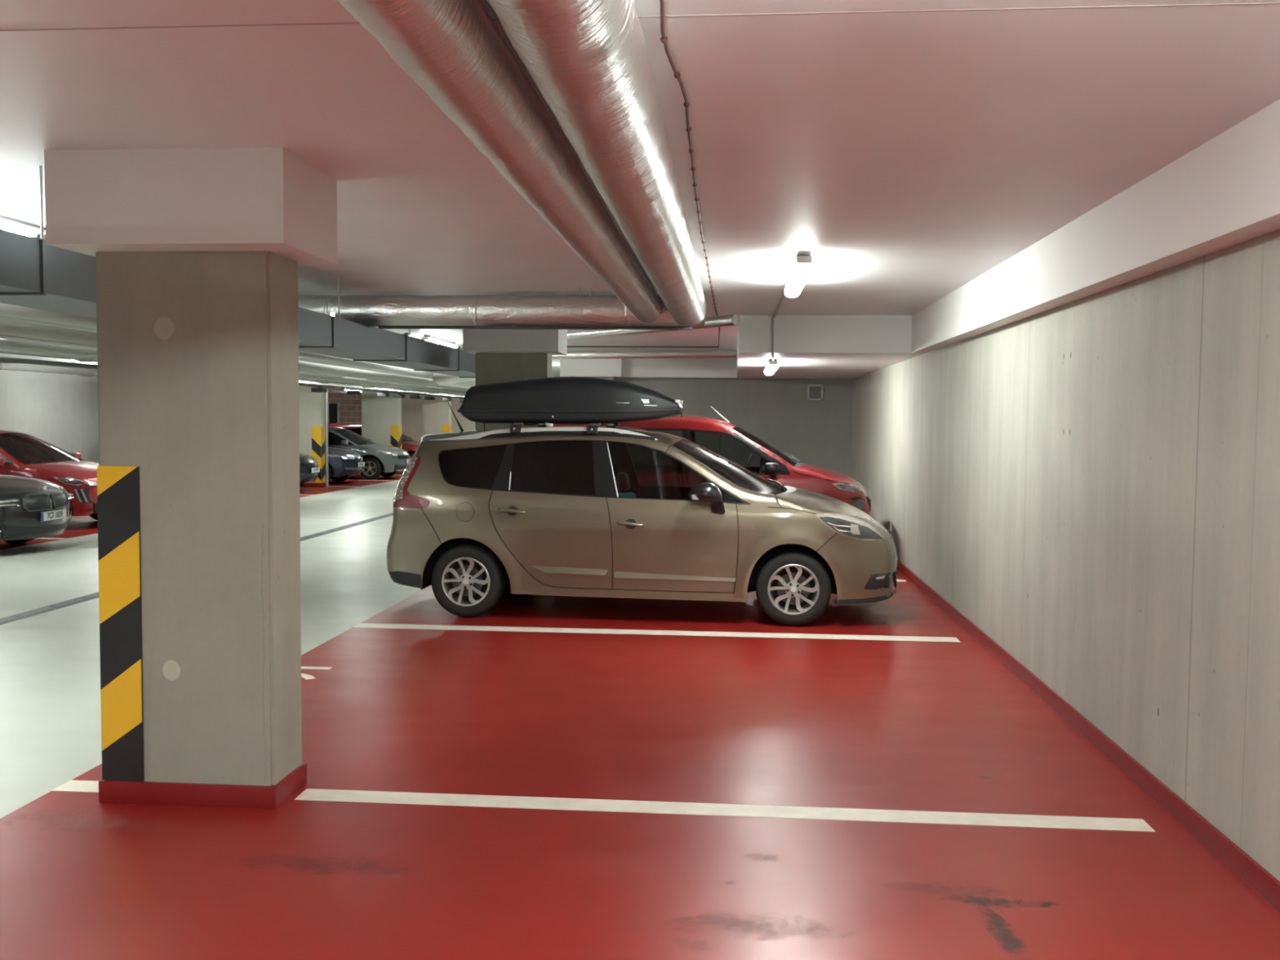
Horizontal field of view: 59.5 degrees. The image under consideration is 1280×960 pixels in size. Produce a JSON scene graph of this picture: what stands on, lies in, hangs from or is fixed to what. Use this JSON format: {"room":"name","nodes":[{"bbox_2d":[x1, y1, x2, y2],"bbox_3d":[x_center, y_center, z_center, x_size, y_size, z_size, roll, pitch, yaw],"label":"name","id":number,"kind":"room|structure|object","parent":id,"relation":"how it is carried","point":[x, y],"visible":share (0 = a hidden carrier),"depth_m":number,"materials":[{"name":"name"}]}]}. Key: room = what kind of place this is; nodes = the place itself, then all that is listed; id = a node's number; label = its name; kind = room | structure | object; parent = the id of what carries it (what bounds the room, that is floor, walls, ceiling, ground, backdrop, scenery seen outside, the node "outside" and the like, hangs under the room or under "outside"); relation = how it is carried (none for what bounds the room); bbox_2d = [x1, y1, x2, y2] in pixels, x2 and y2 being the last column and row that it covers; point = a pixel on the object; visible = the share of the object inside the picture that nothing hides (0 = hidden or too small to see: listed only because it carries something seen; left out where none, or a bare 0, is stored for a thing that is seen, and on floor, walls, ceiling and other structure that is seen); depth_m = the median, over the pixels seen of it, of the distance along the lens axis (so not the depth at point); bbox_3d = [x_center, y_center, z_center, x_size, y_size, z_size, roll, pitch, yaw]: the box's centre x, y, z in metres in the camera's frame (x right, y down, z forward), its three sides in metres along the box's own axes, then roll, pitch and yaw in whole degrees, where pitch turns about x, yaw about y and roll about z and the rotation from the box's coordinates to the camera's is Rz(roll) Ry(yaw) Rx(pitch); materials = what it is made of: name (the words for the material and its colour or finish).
{"room":"parking garage","nodes":[
{"label":"parking garage","id":0,"kind":"room"},
{"bbox_2d":[0,363,99,462],"bbox_3d":[-13.703,-0.641,15.674,0.300,2.816,43.000,1,3,5],"label":"wall","id":1,"kind":"structure","parent":0,"point":[60,411],"depth_m":24.49,"materials":[{"name":"paint"}]},
{"bbox_2d":[328,391,475,441],"bbox_3d":[-7.579,-2.261,46.883,17.140,2.816,0.300,1,3,5],"label":"wall","id":2,"kind":"structure","parent":0,"point":[411,409],"depth_m":46.89,"materials":[{"name":"concrete"}]},
{"bbox_2d":[328,402,339,422],"bbox_3d":[-12.903,-2.091,47.148,0.470,2.360,0.070,1,3,5],"label":"door","id":3,"kind":"structure","parent":2,"relation":"in","point":[333,409],"depth_m":47.08,"materials":[{"name":"black metal"}]},
{"bbox_2d":[0,471,1279,959],"bbox_3d":[-7.199,0.652,20.729,22.265,0.202,54.000,1,3,5],"label":"floor","id":4,"kind":"structure","parent":0,"point":[947,726],"depth_m":4.99,"materials":[{"name":"red paint"}]},
{"bbox_2d":[0,472,73,544],"bbox_3d":[-9.848,0.133,14.310,4.944,1.480,2.205,1,3,5],"label":"car","id":5,"kind":"object","parent":4,"relation":"on","point":[31,508],"visible":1,"depth_m":13.88,"materials":[{"name":"black paint"}]},
{"bbox_2d":[0,472,63,495],"bbox_3d":[-8.095,0.033,14.159,1.222,0.235,1.666,1,3,5],"label":"hood","id":6,"kind":"object","parent":5,"relation":"attached to","point":[10,484],"depth_m":14.04,"materials":[{"name":"metal"}]},
{"bbox_2d":[21,493,51,511],"bbox_3d":[-7.484,0.279,13.870,0.145,0.209,0.433,1,3,5],"label":"grille","id":7,"kind":"object","parent":5,"relation":"attached to","point":[30,502],"depth_m":13.85,"materials":[{"name":"grey plastic"}]},
{"bbox_2d":[50,490,68,508],"bbox_3d":[-7.443,0.253,14.367,0.145,0.209,0.433,1,3,5],"label":"grille","id":8,"kind":"object","parent":5,"relation":"attached to","point":[59,500],"depth_m":14.30,"materials":[{"name":"grey plastic"}]},
{"bbox_2d":[0,429,99,519],"bbox_3d":[-10.168,-0.065,17.670,4.425,1.512,2.223,1,3,5],"label":"hatchback","id":9,"kind":"object","parent":4,"relation":"on","point":[24,454],"visible":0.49,"depth_m":16.93,"materials":[{"name":"red paint"}]},
{"bbox_2d":[0,456,5,467],"bbox_3d":[-9.564,-0.264,16.637,0.160,0.170,0.270,1,3,5],"label":"mirror","id":10,"kind":"object","parent":9,"relation":"attached to","point":[2,459],"depth_m":16.69,"materials":[{"name":"red paint"}]},
{"bbox_2d":[25,460,99,479],"bbox_3d":[-8.617,-0.172,17.538,1.061,0.235,1.659,1,3,5],"label":"hood","id":11,"kind":"object","parent":9,"relation":"attached to","point":[77,469],"depth_m":16.91,"materials":[{"name":"red paint"}]},
{"bbox_2d":[67,452,81,461],"bbox_3d":[-9.404,-0.366,18.567,0.160,0.170,0.270,1,3,5],"label":"mirror","id":12,"kind":"object","parent":9,"relation":"attached to","point":[70,458],"depth_m":18.44,"materials":[{"name":"red paint"}]},
{"bbox_2d":[35,537,67,539],"bbox_3d":[-10.674,0.784,15.809,5.350,0.002,0.120,1,3,5],"label":"parking line","id":13,"kind":"object","parent":4,"relation":"on","point":[36,538],"visible":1,"depth_m":15.62,"materials":[{"name":"white paint"}]},
{"bbox_2d":[51,780,98,792],"bbox_3d":[-2.545,1.421,5.192,0.289,0.002,0.149,1,3,5],"label":"parking line","id":14,"kind":"object","parent":4,"relation":"on","point":[91,786],"visible":0.57,"depth_m":5.18,"materials":[{"name":"white paint"}]},
{"bbox_2d":[44,146,337,808],"bbox_3d":[-1.946,0.029,4.981,1.020,2.816,0.624,1,3,5],"label":"concrete pillar","id":15,"kind":"structure","parent":4,"relation":"on","point":[197,253],"depth_m":4.88,"materials":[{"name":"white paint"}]},
{"bbox_2d":[0,512,393,625],"bbox_3d":[-4.432,0.612,19.995,0.180,0.006,53.000,1,3,5],"label":"channel","id":16,"kind":"object","parent":4,"relation":"on","point":[72,602],"visible":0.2,"depth_m":10.34,"materials":[{"name":"grey"}]},
{"bbox_2d":[299,452,319,487],"bbox_3d":[-9.668,-0.497,26.099,4.333,1.482,2.205,1,3,5],"label":"hatchback","id":17,"kind":"object","parent":4,"relation":"on","point":[308,469],"visible":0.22,"depth_m":25.73,"materials":[{"name":"black paint"}]},
{"bbox_2d":[299,452,314,459],"bbox_3d":[-8.149,-0.602,25.967,1.040,0.230,1.659,1,3,5],"label":"hood","id":18,"kind":"object","parent":17,"relation":"attached to","point":[302,456],"depth_m":25.88,"materials":[{"name":"black paint"}]},
{"bbox_2d":[299,462,318,468],"bbox_3d":[-7.633,-0.361,25.937,0.196,0.140,1.120,1,3,5],"label":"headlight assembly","id":19,"kind":"object","parent":17,"relation":"attached to","point":[302,464],"depth_m":25.68,"materials":[{"name":"black"}]},
{"bbox_2d":[298,373,324,487],"bbox_3d":[-8.199,-1.246,27.821,0.730,2.816,0.380,1,3,5],"label":"concrete pillar","id":20,"kind":"structure","parent":4,"relation":"on","point":[311,404],"depth_m":27.64,"materials":[{"name":"grey concrete"}]},
{"bbox_2d":[324,374,328,486],"bbox_3d":[-7.780,-1.232,27.792,0.080,2.800,0.080,1,3,5],"label":"downpipe","id":21,"kind":"object","parent":20,"relation":"attached to","point":[326,393],"visible":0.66,"depth_m":27.77,"materials":[{"name":"grey metal"}]},
{"bbox_2d":[301,666,332,679],"bbox_3d":[-2.315,1.298,7.512,0.383,0.002,0.413,1,3,5],"label":"bay number","id":22,"kind":"object","parent":4,"relation":"on","point":[304,676],"visible":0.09,"depth_m":7.65,"materials":[{"name":"white paint"}]},
{"bbox_2d":[328,422,352,426],"bbox_3d":[-11.381,-1.432,43.007,4.310,1.512,2.207,0,3,-1],"label":"hatchback","id":23,"kind":"object","parent":4,"relation":"on","point":[329,424],"visible":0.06,"depth_m":42.60,"materials":[{"name":"red paint"}]},
{"bbox_2d":[328,445,364,481],"bbox_3d":[-9.441,-0.674,29.436,4.333,1.482,2.205,1,3,5],"label":"hatchback","id":24,"kind":"object","parent":4,"relation":"on","point":[343,463],"visible":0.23,"depth_m":28.78,"materials":[{"name":"blue paint"}]},
{"bbox_2d":[328,445,358,455],"bbox_3d":[-7.922,-0.779,29.305,1.040,0.230,1.659,1,3,5],"label":"hood","id":25,"kind":"object","parent":24,"relation":"attached to","point":[332,451],"depth_m":28.90,"materials":[{"name":"blue paint"}]},
{"bbox_2d":[347,457,362,462],"bbox_3d":[-7.406,-0.538,29.275,0.196,0.140,1.120,1,3,5],"label":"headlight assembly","id":26,"kind":"object","parent":24,"relation":"attached to","point":[350,460],"depth_m":29.00,"materials":[{"name":"black"}]},
{"bbox_2d":[328,426,410,479],"bbox_3d":[-8.778,-0.805,31.987,4.462,1.482,2.205,1,3,5],"label":"hatchback","id":27,"kind":"object","parent":4,"relation":"on","point":[384,460],"visible":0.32,"depth_m":31.16,"materials":[{"name":"silver metal"}]},
{"bbox_2d":[341,440,348,446],"bbox_3d":[-8.153,-1.019,30.952,0.160,0.170,0.270,1,3,5],"label":"mirror","id":28,"kind":"object","parent":27,"relation":"attached to","point":[344,442],"depth_m":30.84,"materials":[{"name":"silver plastic"}]},
{"bbox_2d":[358,444,405,453],"bbox_3d":[-7.213,-0.909,31.852,1.071,0.230,1.659,1,3,5],"label":"hood","id":29,"kind":"object","parent":27,"relation":"attached to","point":[368,448],"depth_m":31.17,"materials":[{"name":"silver metal"}]},
{"bbox_2d":[396,454,409,459],"bbox_3d":[-6.681,-0.668,31.820,0.201,0.140,1.120,1,3,5],"label":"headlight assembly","id":30,"kind":"object","parent":27,"relation":"attached to","point":[398,456],"depth_m":31.51,"materials":[{"name":"black"}]},
{"bbox_2d":[333,425,420,458],"bbox_3d":[-8.405,-1.014,35.950,4.312,1.482,2.203,0,3,-1],"label":"hatchback","id":31,"kind":"object","parent":4,"relation":"on","point":[409,445],"visible":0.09,"depth_m":35.38,"materials":[{"name":"red paint"}]},
{"bbox_2d":[404,440,420,445],"bbox_3d":[-6.874,-1.122,35.882,1.040,0.230,1.659,1,3,5],"label":"hood","id":32,"kind":"object","parent":31,"relation":"attached to","point":[408,443],"depth_m":35.17,"materials":[{"name":"red paint"}]},
{"bbox_2d":[361,382,402,474],"bbox_3d":[-7.894,-1.585,34.209,1.180,2.816,0.380,1,3,5],"label":"concrete pillar","id":33,"kind":"structure","parent":4,"relation":"on","point":[381,416],"depth_m":34.02,"materials":[{"name":"grey concrete"}]},
{"bbox_2d":[422,387,451,435],"bbox_3d":[-7.290,-1.905,40.271,0.980,2.816,0.380,1,3,5],"label":"concrete pillar","id":34,"kind":"structure","parent":4,"relation":"on","point":[437,413],"depth_m":40.08,"materials":[{"name":"grey concrete"}]},
{"bbox_2d":[462,328,567,430],"bbox_3d":[-1.350,-0.350,12.162,1.020,2.816,0.620,1,3,5],"label":"concrete pillar","id":35,"kind":"structure","parent":4,"relation":"on","point":[501,355],"depth_m":12.00,"materials":[{"name":"white paint"}]},
{"bbox_2d":[560,358,623,380],"bbox_3d":[-0.801,-0.699,18.767,1.020,2.816,0.495,1,3,5],"label":"concrete pillar","id":36,"kind":"structure","parent":4,"relation":"on","point":[611,369],"depth_m":18.46,"materials":[{"name":"white paint"}]},
{"bbox_2d":[386,402,897,626],"bbox_3d":[0.037,0.229,10.402,4.606,1.871,2.354,1,3,12],"label":"minivan","id":37,"kind":"object","parent":4,"relation":"on","point":[597,510],"visible":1,"depth_m":9.52,"materials":[{"name":"brown paint"}]},
{"bbox_2d":[457,376,684,429],"bbox_3d":[-0.623,-0.699,10.344,2.031,0.502,0.846,1,3,6],"label":"box","id":38,"kind":"object","parent":37,"relation":"on","point":[549,401],"visible":1,"depth_m":9.98,"materials":[{"name":"black plastic"}]},
{"bbox_2d":[460,410,683,429],"bbox_3d":[-0.624,-0.554,10.354,2.033,0.210,0.845,1,3,5],"label":"tray","id":39,"kind":"object","parent":38,"relation":"attached to","point":[548,418],"depth_m":9.99,"materials":[{"name":"black plastic"}]},
{"bbox_2d":[688,482,725,514],"bbox_3d":[0.552,0.150,9.245,0.309,0.264,0.310,1,3,5],"label":"mirror","id":40,"kind":"object","parent":37,"relation":"attached to","point":[704,498],"depth_m":9.26,"materials":[{"name":"grey plastic"}]},
{"bbox_2d":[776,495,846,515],"bbox_3d":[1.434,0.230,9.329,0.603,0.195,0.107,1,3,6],"label":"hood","id":41,"kind":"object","parent":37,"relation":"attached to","point":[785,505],"depth_m":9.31,"materials":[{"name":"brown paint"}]},
{"bbox_2d":[777,486,871,518],"bbox_3d":[1.660,0.198,10.164,0.839,0.230,1.697,1,3,6],"label":"hood","id":42,"kind":"object","parent":37,"relation":"attached to","point":[805,498],"depth_m":9.56,"materials":[{"name":"brown paint"}]},
{"bbox_2d":[352,622,960,642],"bbox_3d":[0.085,1.235,9.073,4.889,0.002,0.187,1,3,5],"label":"parking line","id":43,"kind":"object","parent":4,"relation":"on","point":[361,624],"visible":1,"depth_m":9.06,"materials":[{"name":"white paint"}]},
{"bbox_2d":[552,406,876,520],"bbox_3d":[0.618,0.023,14.038,4.627,1.903,2.290,1,3,5],"label":"car","id":44,"kind":"object","parent":4,"relation":"on","point":[727,440],"visible":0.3,"depth_m":13.21,"materials":[{"name":"red paint"},{"name":"glass"},{"name":"black plastic"}]},
{"bbox_2d":[764,462,778,477],"bbox_3d":[1.519,-0.115,12.941,0.160,0.170,0.270,1,3,5],"label":"mirror","id":45,"kind":"object","parent":44,"relation":"attached to","point":[771,469],"depth_m":12.81,"materials":[{"name":"black plastic"}]},
{"bbox_2d":[791,462,858,483],"bbox_3d":[2.294,-0.102,13.892,0.789,0.205,1.639,1,3,5],"label":"hood","id":46,"kind":"object","parent":44,"relation":"attached to","point":[840,477],"depth_m":13.21,"materials":[{"name":"red paint"}]},
{"bbox_2d":[853,501,865,508],"bbox_3d":[2.556,0.290,13.066,0.172,0.095,0.012,-1,3,-19],"label":"fog light","id":47,"kind":"object","parent":44,"relation":"attached to","point":[860,504],"depth_m":13.06,"materials":[{"name":"grey"}]},
{"bbox_2d":[293,788,1155,831],"bbox_3d":[0.317,1.457,4.956,3.745,0.002,0.149,1,3,5],"label":"parking line","id":48,"kind":"object","parent":4,"relation":"on","point":[313,794],"visible":1,"depth_m":4.95,"materials":[{"name":"white paint"}]},
{"bbox_2d":[896,579,906,582],"bbox_3d":[0.403,1.061,12.357,4.979,0.002,0.150,1,3,5],"label":"bay line","id":49,"kind":"object","parent":4,"relation":"on","point":[900,580],"visible":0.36,"depth_m":12.14,"materials":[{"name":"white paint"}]},
{"bbox_2d":[989,913,1020,949],"bbox_3d":[1.227,1.527,3.791,0.115,0.001,0.505,1,3,5],"label":"stain","id":50,"kind":"object","parent":4,"relation":"on","point":[1012,944],"depth_m":3.76,"materials":[{"name":"brown liquid"}]},
{"bbox_2d":[963,897,1051,906],"bbox_3d":[1.287,1.515,4.022,0.432,0.001,0.097,1,3,5],"label":"stain","id":51,"kind":"object","parent":4,"relation":"on","point":[984,900],"depth_m":4.02,"materials":[{"name":"brown liquid"}]},
{"bbox_2d":[0,0,1279,391],"bbox_3d":[-7.335,-2.403,20.428,22.565,0.300,54.300,1,3,5],"label":"ceiling","id":52,"kind":"structure","parent":0,"point":[912,155],"depth_m":4.12,"materials":[{"name":"paint"}]},
{"bbox_2d":[0,217,45,236],"bbox_3d":[-3.556,-1.383,5.950,0.120,0.126,1.570,1,3,5],"label":"lamp","id":53,"kind":"object","parent":52,"relation":"attached to","point":[5,224],"visible":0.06,"depth_m":6.27,"materials":[{"name":"grey plastic"}]},
{"bbox_2d":[0,224,36,236],"bbox_3d":[-3.557,-1.354,5.951,0.120,0.068,1.540,1,3,5],"label":"diffuser","id":54,"kind":"object","parent":53,"relation":"attached to","point":[18,228],"depth_m":6.28,"materials":[{"name":"white plastic"}]},
{"bbox_2d":[39,165,44,238],"bbox_3d":[-2.638,-1.226,4.937,0.010,0.316,0.012,1,3,5],"label":"rod","id":55,"kind":"object","parent":52,"relation":"hanging from","point":[40,166],"visible":1,"depth_m":4.93,"materials":[{"name":"grey metal"}]},
{"bbox_2d":[0,361,346,393],"bbox_3d":[-10.016,-2.158,21.819,0.260,0.381,26.000,1,3,5],"label":"cable tray","id":56,"kind":"object","parent":52,"relation":"hanging from","point":[2,367],"visible":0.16,"depth_m":19.42,"materials":[{"name":"grey"}]},
{"bbox_2d":[0,302,433,377],"bbox_3d":[-3.008,-1.757,19.249,0.150,0.146,50.000,1,3,5],"label":"pipe","id":57,"kind":"object","parent":52,"relation":"hanging from","point":[6,309],"visible":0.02,"depth_m":7.85,"materials":[{"name":"grey metal"}]},
{"bbox_2d":[0,315,433,379],"bbox_3d":[-3.522,-1.656,17.287,0.110,0.107,46.000,1,3,5],"label":"pipe","id":58,"kind":"object","parent":52,"relation":"hanging from","point":[3,317],"visible":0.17,"depth_m":8.51,"materials":[{"name":"grey metal"}]},
{"bbox_2d":[0,356,464,399],"bbox_3d":[-5.843,-1.988,24.999,0.056,0.055,39.000,1,3,5],"label":"conduit","id":59,"kind":"object","parent":52,"relation":"hanging from","point":[6,359],"visible":0.48,"depth_m":13.77,"materials":[{"name":"grey"}]},
{"bbox_2d":[311,387,326,392],"bbox_3d":[-6.149,-1.723,21.451,0.220,0.085,0.240,1,3,5],"label":"junction box","id":60,"kind":"object","parent":59,"relation":"hanging from","point":[313,389],"visible":1,"depth_m":21.34,"materials":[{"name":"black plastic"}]},
{"bbox_2d":[346,390,360,395],"bbox_3d":[-5.986,-1.827,23.411,0.220,0.085,0.240,1,3,5],"label":"junction box","id":61,"kind":"object","parent":59,"relation":"hanging from","point":[348,392],"visible":1,"depth_m":23.30,"materials":[{"name":"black plastic"}]},
{"bbox_2d":[377,392,389,396],"bbox_3d":[-5.820,-1.932,25.402,0.220,0.085,0.240,1,3,5],"label":"junction box","id":62,"kind":"object","parent":59,"relation":"hanging from","point":[379,394],"visible":1,"depth_m":25.28,"materials":[{"name":"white plastic"}]},
{"bbox_2d":[393,394,404,397],"bbox_3d":[-5.721,-1.995,26.596,0.220,0.085,0.240,1,3,5],"label":"junction box","id":63,"kind":"object","parent":59,"relation":"hanging from","point":[394,395],"visible":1,"depth_m":26.48,"materials":[{"name":"black plastic"}]},
{"bbox_2d":[409,395,421,399],"bbox_3d":[-5.606,-2.069,27.989,0.220,0.085,0.240,1,3,5],"label":"junction box","id":64,"kind":"object","parent":59,"relation":"hanging from","point":[411,397],"visible":1,"depth_m":27.87,"materials":[{"name":"black plastic"}]},
{"bbox_2d":[424,396,435,399],"bbox_3d":[-5.498,-2.137,29.283,0.220,0.085,0.240,1,3,5],"label":"junction box","id":65,"kind":"object","parent":59,"relation":"hanging from","point":[425,397],"visible":1,"depth_m":29.17,"materials":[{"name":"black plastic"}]},
{"bbox_2d":[442,397,452,400],"bbox_3d":[-5.349,-2.232,31.074,0.220,0.085,0.240,1,3,5],"label":"junction box","id":66,"kind":"object","parent":59,"relation":"hanging from","point":[443,398],"visible":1,"depth_m":30.96,"materials":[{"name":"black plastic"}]},
{"bbox_2d":[0,352,464,397],"bbox_3d":[-7.095,-2.331,25.587,0.260,0.391,38.000,1,3,5],"label":"cable tray","id":67,"kind":"object","parent":52,"relation":"hanging from","point":[8,355],"visible":0.17,"depth_m":15.84,"materials":[{"name":"grey metal"}]},
{"bbox_2d":[0,348,465,395],"bbox_3d":[-5.351,-2.264,25.445,0.260,0.481,38.000,1,3,5],"label":"cable tray","id":68,"kind":"object","parent":52,"relation":"hanging from","point":[74,358],"visible":0.27,"depth_m":12.85,"materials":[{"name":"grey"}]},
{"bbox_2d":[0,338,466,394],"bbox_3d":[-4.904,-2.083,25.418,0.090,0.088,38.000,1,3,5],"label":"pipe","id":69,"kind":"object","parent":52,"relation":"hanging from","point":[4,344],"visible":0.48,"depth_m":12.18,"materials":[{"name":"grey"}]},
{"bbox_2d":[0,334,467,391],"bbox_3d":[-4.204,-1.712,19.351,0.070,0.068,50.000,1,3,5],"label":"pipe","id":70,"kind":"object","parent":52,"relation":"hanging from","point":[2,336],"visible":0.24,"depth_m":10.10,"materials":[{"name":"grey"}]},
{"bbox_2d":[0,319,468,389],"bbox_3d":[-3.805,-1.747,19.316,0.180,0.176,50.000,1,3,5],"label":"drain pipe","id":71,"kind":"object","parent":52,"relation":"hanging from","point":[11,328],"visible":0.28,"depth_m":9.24,"materials":[{"name":"grey metal"}]},
{"bbox_2d":[337,275,339,316],"bbox_3d":[-2.329,-1.422,8.659,0.010,0.316,0.012,1,3,5],"label":"rod","id":72,"kind":"object","parent":52,"relation":"hanging from","point":[338,275],"visible":1,"depth_m":8.65,"materials":[{"name":"grey metal"}]},
{"bbox_2d":[0,228,475,377],"bbox_3d":[-2.992,-0.928,4.285,0.534,0.269,21.108,1,3,5],"label":"duct","id":73,"kind":"object","parent":72,"relation":"hanging from","point":[34,273],"visible":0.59,"depth_m":5.85,"materials":[{"name":"grey metal"}]},
{"bbox_2d":[432,372,475,388],"bbox_3d":[-2.689,-1.599,17.476,0.931,0.294,5.508,0,3,-6],"label":"foil elbow","id":74,"kind":"object","parent":73,"relation":"attached to","point":[439,379],"visible":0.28,"depth_m":16.10,"materials":[{"name":"silver metal"}]},
{"bbox_2d":[421,335,457,347],"bbox_3d":[-2.763,-1.888,15.504,0.120,0.126,1.570,1,3,5],"label":"lamp","id":75,"kind":"object","parent":52,"relation":"attached to","point":[428,338],"visible":0.56,"depth_m":15.24,"materials":[{"name":"grey plastic"}]},
{"bbox_2d":[427,339,457,347],"bbox_3d":[-2.763,-1.859,15.505,0.120,0.068,1.540,1,3,5],"label":"diffuser","id":76,"kind":"object","parent":75,"relation":"attached to","point":[438,341],"depth_m":15.51,"materials":[{"name":"white plastic"}]},
{"bbox_2d":[338,0,662,323],"bbox_3d":[-0.610,-1.018,1.290,0.258,0.256,16.381,1,3,5],"label":"duct","id":77,"kind":"object","parent":52,"relation":"hanging from","point":[454,51],"visible":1,"depth_m":3.16,"materials":[{"name":"silver metal"}]},
{"bbox_2d":[297,294,705,326],"bbox_3d":[-2.711,-1.482,9.818,6.554,0.275,0.274,1,3,5],"label":"duct","id":78,"kind":"object","parent":52,"relation":"attached to","point":[370,310],"visible":0.46,"depth_m":9.60,"materials":[{"name":"silver metal"}]},
{"bbox_2d":[486,0,658,293],"bbox_3d":[-0.459,-1.117,1.260,0.092,0.092,16.351,1,3,5],"label":"duct","id":79,"kind":"object","parent":52,"relation":"hanging from","point":[491,7],"visible":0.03,"depth_m":3.34,"materials":[{"name":"silver metal"}]},
{"bbox_2d":[487,0,706,326],"bbox_3d":[-0.269,-1.006,1.264,0.309,0.308,16.388,1,3,5],"label":"duct","id":80,"kind":"object","parent":52,"relation":"hanging from","point":[588,60],"visible":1,"depth_m":3.01,"materials":[{"name":"silver metal"}]},
{"bbox_2d":[377,325,692,329],"bbox_3d":[-0.902,-1.293,9.502,2.690,0.033,0.028,1,3,5],"label":"pipe","id":81,"kind":"object","parent":80,"relation":"attached to","point":[562,327],"visible":1,"depth_m":9.49,"materials":[{"name":"grey metal"}]},
{"bbox_2d":[0,2,1279,31],"bbox_3d":[-1.818,-1.283,3.197,7.819,0.002,0.008,1,3,5],"label":"trim","id":82,"kind":"structure","parent":52,"relation":"attached to","point":[1262,3],"depth_m":3.01,"materials":[{"name":"grey paint"}]},
{"bbox_2d":[567,327,719,347],"bbox_3d":[-0.341,-1.681,12.956,2.550,0.226,1.112,1,3,5],"label":"pipe","id":83,"kind":"object","parent":52,"relation":"hanging from","point":[718,327],"visible":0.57,"depth_m":13.46,"materials":[{"name":"grey"}]},
{"bbox_2d":[567,314,740,339],"bbox_3d":[-0.431,-1.673,12.659,0.113,0.131,4.475,-2,4,-38],"label":"duct","id":84,"kind":"object","parent":52,"relation":"hanging from","point":[730,320],"visible":0.34,"depth_m":12.04,"materials":[{"name":"silver metal"}]},
{"bbox_2d":[659,0,718,315],"bbox_3d":[0.421,-1.461,7.072,0.061,0.020,10.300,1,3,5],"label":"wire","id":85,"kind":"object","parent":52,"relation":"attached to","point":[664,39],"visible":0.99,"depth_m":4.00,"materials":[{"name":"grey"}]},
{"bbox_2d":[771,294,786,353],"bbox_3d":[1.295,-1.435,10.233,0.041,0.397,2.783,1,3,4],"label":"conduit","id":86,"kind":"object","parent":52,"relation":"attached to","point":[784,295],"visible":0.84,"depth_m":11.59,"materials":[{"name":"grey metal"}]},
{"bbox_2d":[784,254,813,297],"bbox_3d":[1.133,-1.456,8.049,0.120,0.126,1.570,1,3,5],"label":"lamp","id":87,"kind":"object","parent":52,"relation":"attached to","point":[802,267],"visible":1,"depth_m":7.55,"materials":[{"name":"grey plastic"}]},
{"bbox_2d":[615,377,852,476],"bbox_3d":[1.126,-0.696,19.012,4.825,2.816,0.300,1,3,5],"label":"wall","id":88,"kind":"structure","parent":0,"point":[779,412],"depth_m":18.74,"materials":[{"name":"concrete"}]},
{"bbox_2d":[622,358,737,378],"bbox_3d":[0.665,-1.899,18.685,1.890,0.386,0.300,1,3,5],"label":"beam","id":89,"kind":"structure","parent":88,"relation":"attached to","point":[632,367],"depth_m":18.54,"materials":[{"name":"white paint"}]},
{"bbox_2d":[807,384,822,399],"bbox_3d":[2.918,-1.461,18.656,0.250,0.260,0.022,1,3,5],"label":"air vent","id":90,"kind":"object","parent":88,"relation":"in","point":[815,392],"visible":1,"depth_m":18.65,"materials":[{"name":"grey metal"}]},
{"bbox_2d":[736,315,924,378],"bbox_3d":[2.279,-1.695,15.125,1.915,0.386,7.140,1,3,5],"label":"beam","id":91,"kind":"structure","parent":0,"point":[806,346],"depth_m":11.62,"materials":[{"name":"paint"}]},
{"bbox_2d":[551,350,737,359],"bbox_3d":[0.022,-1.880,16.780,2.870,0.123,0.123,1,3,13],"label":"duct","id":92,"kind":"object","parent":91,"relation":"attached to","point":[626,353],"visible":0.94,"depth_m":16.70,"materials":[{"name":"silver metal"}]},
{"bbox_2d":[764,359,777,375],"bbox_3d":[1.586,-1.361,13.563,0.120,0.126,1.570,1,3,5],"label":"lamp","id":93,"kind":"object","parent":91,"relation":"attached to","point":[771,366],"visible":0.98,"depth_m":12.83,"materials":[{"name":"grey plastic"}]},
{"bbox_2d":[850,229,1279,881],"bbox_3d":[2.609,0.017,5.914,0.300,2.816,26.200,1,3,5],"label":"wall","id":94,"kind":"structure","parent":0,"point":[1128,560],"depth_m":5.55,"materials":[{"name":"concrete"}]},
{"bbox_2d":[896,559,1279,912],"bbox_3d":[2.426,1.380,5.850,0.020,0.098,25.900,1,3,5],"label":"baseboard","id":95,"kind":"structure","parent":94,"relation":"attached to","point":[1253,873],"depth_m":5.36,"materials":[{"name":"red paint"}]},
{"bbox_2d":[911,98,1279,353],"bbox_3d":[2.090,-1.003,2.165,0.146,0.386,18.760,1,3,5],"label":"beam","id":96,"kind":"structure","parent":94,"relation":"attached to","point":[1224,192],"depth_m":5.09,"materials":[{"name":"white paint"}]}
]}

